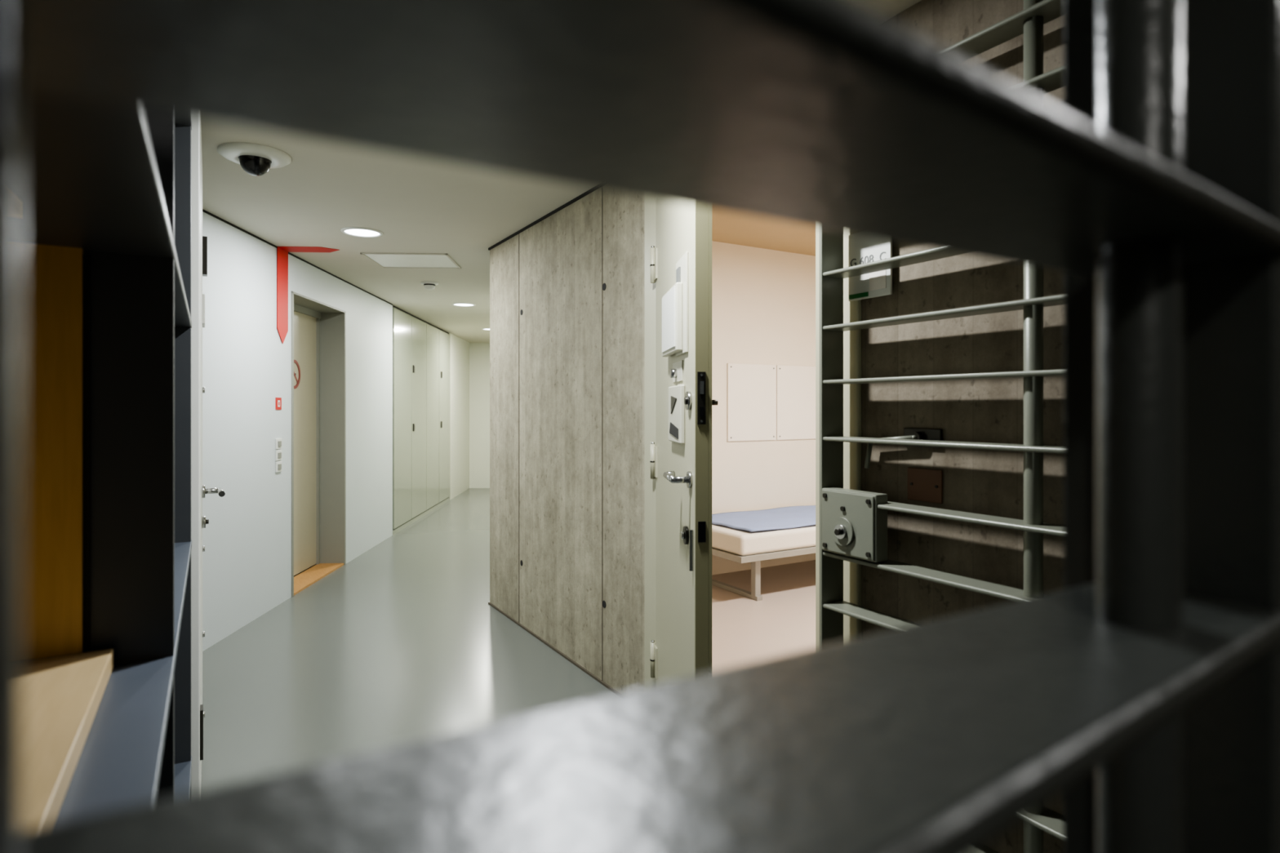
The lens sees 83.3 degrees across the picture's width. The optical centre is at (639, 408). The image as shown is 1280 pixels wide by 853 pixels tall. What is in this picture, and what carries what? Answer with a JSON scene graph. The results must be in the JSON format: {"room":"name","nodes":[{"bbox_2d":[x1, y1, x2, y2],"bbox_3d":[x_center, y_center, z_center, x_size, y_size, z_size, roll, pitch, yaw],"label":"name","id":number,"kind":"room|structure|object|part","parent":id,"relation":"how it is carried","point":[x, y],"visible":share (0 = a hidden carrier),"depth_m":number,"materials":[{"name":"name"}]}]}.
{"room":"prison interior","nodes":[
{"label":"prison interior","id":0,"kind":"room"},
{"bbox_2d":[202,211,469,651],"bbox_3d":[-2.807,0.126,7.046,0.340,2.500,10.648,0,0,-3],"label":"wall","id":1,"kind":"structure","parent":0,"point":[246,365],"depth_m":4.82,"materials":[{"name":"white paint"}]},
{"bbox_2d":[275,438,281,472],"bbox_3d":[-2.517,0.329,5.022,0.016,0.235,0.085,0,0,-3],"label":"light switch panel","id":2,"kind":"object","parent":1,"relation":"attached to","point":[277,441],"visible":1,"depth_m":5.00,"materials":[{"name":"white plastic"}]},
{"bbox_2d":[275,397,281,409],"bbox_3d":[-2.522,-0.032,5.027,0.006,0.085,0.085,0,0,-3],"label":"sign","id":3,"kind":"object","parent":1,"relation":"attached to","point":[277,400],"visible":1,"depth_m":5.02,"materials":[{"name":"red plastic"}]},
{"bbox_2d":[202,208,392,305],"bbox_3d":[-2.511,-1.118,4.785,0.005,0.012,5.999,0,0,-3],"label":"trim","id":4,"kind":"structure","parent":1,"relation":"attached to","point":[203,211],"depth_m":5.22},
{"bbox_2d":[276,246,339,343],"bbox_3d":[-2.327,-0.789,5.095,0.396,0.670,0.170,0,0,-3],"label":"red arrow marking","id":5,"kind":"object","parent":1,"relation":"attached to","point":[282,251],"visible":1,"depth_m":5.08,"materials":[{"name":"red paint"}]},
{"bbox_2d":[291,291,346,596],"bbox_3d":[-2.696,0.262,5.787,0.268,2.228,1.107,0,0,-3],"label":"door","id":6,"kind":"structure","parent":1,"relation":"in","point":[318,329],"depth_m":6.27,"materials":[{"name":"beige paint"}]},
{"bbox_2d":[293,359,300,388],"bbox_3d":[-2.791,-0.274,5.811,0.006,0.236,0.236,0,0,-3],"label":"prohibition sign","id":7,"kind":"object","parent":6,"relation":"attached to","point":[295,371],"visible":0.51,"depth_m":5.85,"materials":[{"name":"red paint"}]},
{"bbox_2d":[392,305,449,535],"bbox_3d":[-2.774,0.127,9.271,0.070,2.498,2.958,0,0,-3],"label":"built-in cabinet","id":8,"kind":"object","parent":1,"relation":"attached to","point":[420,348],"visible":0.99,"depth_m":8.94,"materials":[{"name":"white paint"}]},
{"bbox_2d":[469,342,489,488],"bbox_3d":[-0.989,0.126,12.579,4.079,2.500,2.264,0,0,-31],"label":"wall","id":9,"kind":"structure","parent":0,"point":[479,353],"depth_m":12.38,"materials":[{"name":"white paint"}]},
{"bbox_2d":[200,488,815,789],"bbox_3d":[-0.916,1.424,5.740,10.700,0.104,16.000,0,0,-31],"label":"floor","id":10,"kind":"structure","parent":0,"point":[402,642],"depth_m":4.04,"materials":[{"name":"grey concrete"}]},
{"bbox_2d":[20,88,191,831],"bbox_3d":[-0.980,0.151,1.093,0.465,2.450,2.280,0,0,-31],"label":"shelving","id":11,"kind":"object","parent":10,"relation":"on","point":[106,322],"visible":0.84,"depth_m":1.08,"materials":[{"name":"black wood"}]},
{"bbox_2d":[711,524,815,600],"bbox_3d":[1.342,1.129,5.857,2.000,0.486,0.850,0,0,-31],"label":"bed","id":12,"kind":"object","parent":10,"relation":"on","point":[740,546],"visible":0.2,"depth_m":5.16,"materials":[{"name":"metal"}]},
{"bbox_2d":[711,505,815,532],"bbox_3d":[1.359,0.871,5.867,1.800,0.026,0.782,0,0,-31],"label":"blanket","id":13,"kind":"object","parent":12,"relation":"on","point":[791,517],"visible":0.47,"depth_m":5.62,"materials":[{"name":"fabric"}]},
{"bbox_2d":[200,0,921,342],"bbox_3d":[-0.916,-1.164,5.740,10.700,0.080,16.000,0,0,-31],"label":"ceiling","id":14,"kind":"structure","parent":0,"point":[419,205],"depth_m":4.07,"materials":[{"name":"paint"}]},
{"bbox_2d":[217,142,291,176],"bbox_3d":[-1.703,-1.077,3.187,0.290,0.094,0.290,0,0,-31],"label":"dome security camera","id":15,"kind":"object","parent":14,"relation":"attached to","point":[255,159],"visible":1,"depth_m":3.13,"materials":[{"name":"white plastic"}]},
{"bbox_2d":[340,226,383,237],"bbox_3d":[-1.771,-1.119,4.590,0.254,0.010,0.254,0,0,-31],"label":"recessed light","id":16,"kind":"object","parent":14,"relation":"in","point":[362,232],"visible":1,"depth_m":4.59,"materials":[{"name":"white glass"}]},
{"bbox_2d":[360,252,461,268],"bbox_3d":[-1.724,-1.119,5.479,0.795,0.009,0.757,0,0,-31],"label":"access hatch","id":17,"kind":"object","parent":14,"relation":"in","point":[391,260],"depth_m":5.47,"materials":[{"name":"white metal"}]},
{"bbox_2d":[421,280,438,289],"bbox_3d":[-1.883,-1.091,6.441,0.150,0.065,0.150,0,0,-31],"label":"smoke detector","id":18,"kind":"object","parent":14,"relation":"attached to","point":[428,285],"visible":1,"depth_m":6.40,"materials":[{"name":"white plastic"}]},
{"bbox_2d":[451,302,475,306],"bbox_3d":[-1.907,-1.119,7.792,0.254,0.010,0.254,0,0,-31],"label":"recessed light","id":19,"kind":"object","parent":14,"relation":"in","point":[463,304],"visible":1,"depth_m":7.80,"materials":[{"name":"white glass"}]},
{"bbox_2d":[489,189,644,692],"bbox_3d":[-0.087,-0.049,3.675,0.248,2.850,3.364,0,0,-31],"label":"wall concrete","id":20,"kind":"structure","parent":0,"point":[560,255],"depth_m":3.88,"materials":[{"name":"grey concrete"}]},
{"bbox_2d":[711,240,815,574],"bbox_3d":[0.763,0.001,6.076,3.670,2.750,0.100,0,0,-31],"label":"wall","id":21,"kind":"structure","parent":0,"point":[763,300],"depth_m":6.17,"materials":[{"name":"white paint"}]},
{"bbox_2d":[727,363,815,441],"bbox_3d":[1.412,-0.049,6.393,1.590,0.650,0.020,0,0,-31],"label":"board","id":22,"kind":"object","parent":21,"relation":"attached to","point":[765,402],"visible":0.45,"depth_m":6.21,"materials":[{"name":"white wood"}]},
{"bbox_2d":[711,208,815,256],"bbox_3d":[1.717,-1.424,4.387,3.560,0.100,3.780,0,0,-31],"label":"ceiling","id":23,"kind":"structure","parent":0,"point":[731,228],"depth_m":5.68,"materials":[{"name":"beige paint"}]},
{"bbox_2d":[862,0,1063,852],"bbox_3d":[1.828,-0.049,0.460,0.248,2.850,4.120,0,0,-31],"label":"wall concrete","id":24,"kind":"structure","parent":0,"point":[989,411],"depth_m":1.88,"materials":[{"name":"grey concrete"}]},
{"bbox_2d":[907,467,942,503],"bbox_3d":[0.778,0.211,1.971,0.009,0.090,0.110,0,0,-31],"label":"cover plate","id":25,"kind":"object","parent":24,"relation":"attached to","point":[925,485],"depth_m":1.97,"materials":[{"name":"brown metal"}]},
{"bbox_3d":[-1.192,0.126,8.812,3.491,2.500,6.522,0,0,-31],"label":"wall","id":26,"kind":"structure","parent":0,"visible":0},
{"bbox_2d":[488,188,605,680],"bbox_3d":[-0.518,0.126,4.149,0.012,2.500,2.120,0,0,-31],"label":"joint","id":27,"kind":"object","parent":26,"relation":"attached to","point":[603,286],"visible":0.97,"depth_m":4.02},
{"bbox_2d":[488,602,618,693],"bbox_3d":[-0.519,1.370,4.149,0.010,0.012,2.120,0,0,-31],"label":"baseboard","id":28,"kind":"structure","parent":26,"relation":"attached to","point":[540,639],"depth_m":4.04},
{"bbox_2d":[649,199,718,684],"bbox_3d":[0.109,0.203,2.691,0.148,2.315,0.894,0,0,-9],"label":"door","id":29,"kind":"structure","parent":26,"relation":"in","point":[681,264],"depth_m":2.42,"materials":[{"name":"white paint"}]},
{"bbox_2d":[644,197,862,686],"bbox_3d":[0.457,0.169,2.767,0.282,2.415,1.241,0,0,-31],"label":"door frame","id":30,"kind":"structure","parent":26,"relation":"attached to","point":[852,310],"depth_m":2.31,"materials":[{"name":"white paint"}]},
{"bbox_2d":[848,234,892,301],"bbox_3d":[0.681,-0.424,2.121,0.023,0.200,0.157,0,0,-31],"label":"number sign","id":31,"kind":"object","parent":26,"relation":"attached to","point":[861,249],"visible":0.81,"depth_m":2.12,"materials":[{"name":"white plastic"}]},
{"bbox_2d":[819,0,1063,852],"bbox_3d":[0.836,0.176,1.754,0.163,2.320,0.980,0,0,-33],"label":"gate","id":32,"kind":"object","parent":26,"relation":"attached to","point":[853,523],"depth_m":1.86,"materials":[{"name":"grey metal"}]},
{"bbox_3d":[0.733,0.117,2.021,0.036,0.121,0.242,0,0,-31],"label":"gate latch handle","id":33,"kind":"part","parent":32,"relation":"part of","materials":[{"name":"grey metal"}]},
{"bbox_3d":[-0.490,0.126,-0.292,0.100,2.500,5.200,0,0,-31],"label":"wall","id":34,"kind":"structure","parent":0,"visible":0},
{"bbox_2d":[0,0,1279,852],"bbox_3d":[0.414,0.114,0.434,2.197,2.465,0.156,0,0,-32],"label":"cell bars","id":35,"kind":"object","parent":34,"relation":"attached to","point":[1144,691],"visible":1,"depth_m":0.21,"materials":[{"name":"paint"}]},
{"bbox_3d":[-1.922,0.126,1.917,1.160,2.500,0.060,0,0,-31],"label":"wall partition","id":36,"kind":"structure","parent":0,"visible":0},
{"bbox_2d":[191,118,225,791],"bbox_3d":[-1.618,0.171,2.682,0.126,2.390,0.935,0,0,-31],"label":"door","id":37,"kind":"structure","parent":36,"relation":"in","point":[198,242],"depth_m":2.27,"materials":[{"name":"white metal"}]}
]}

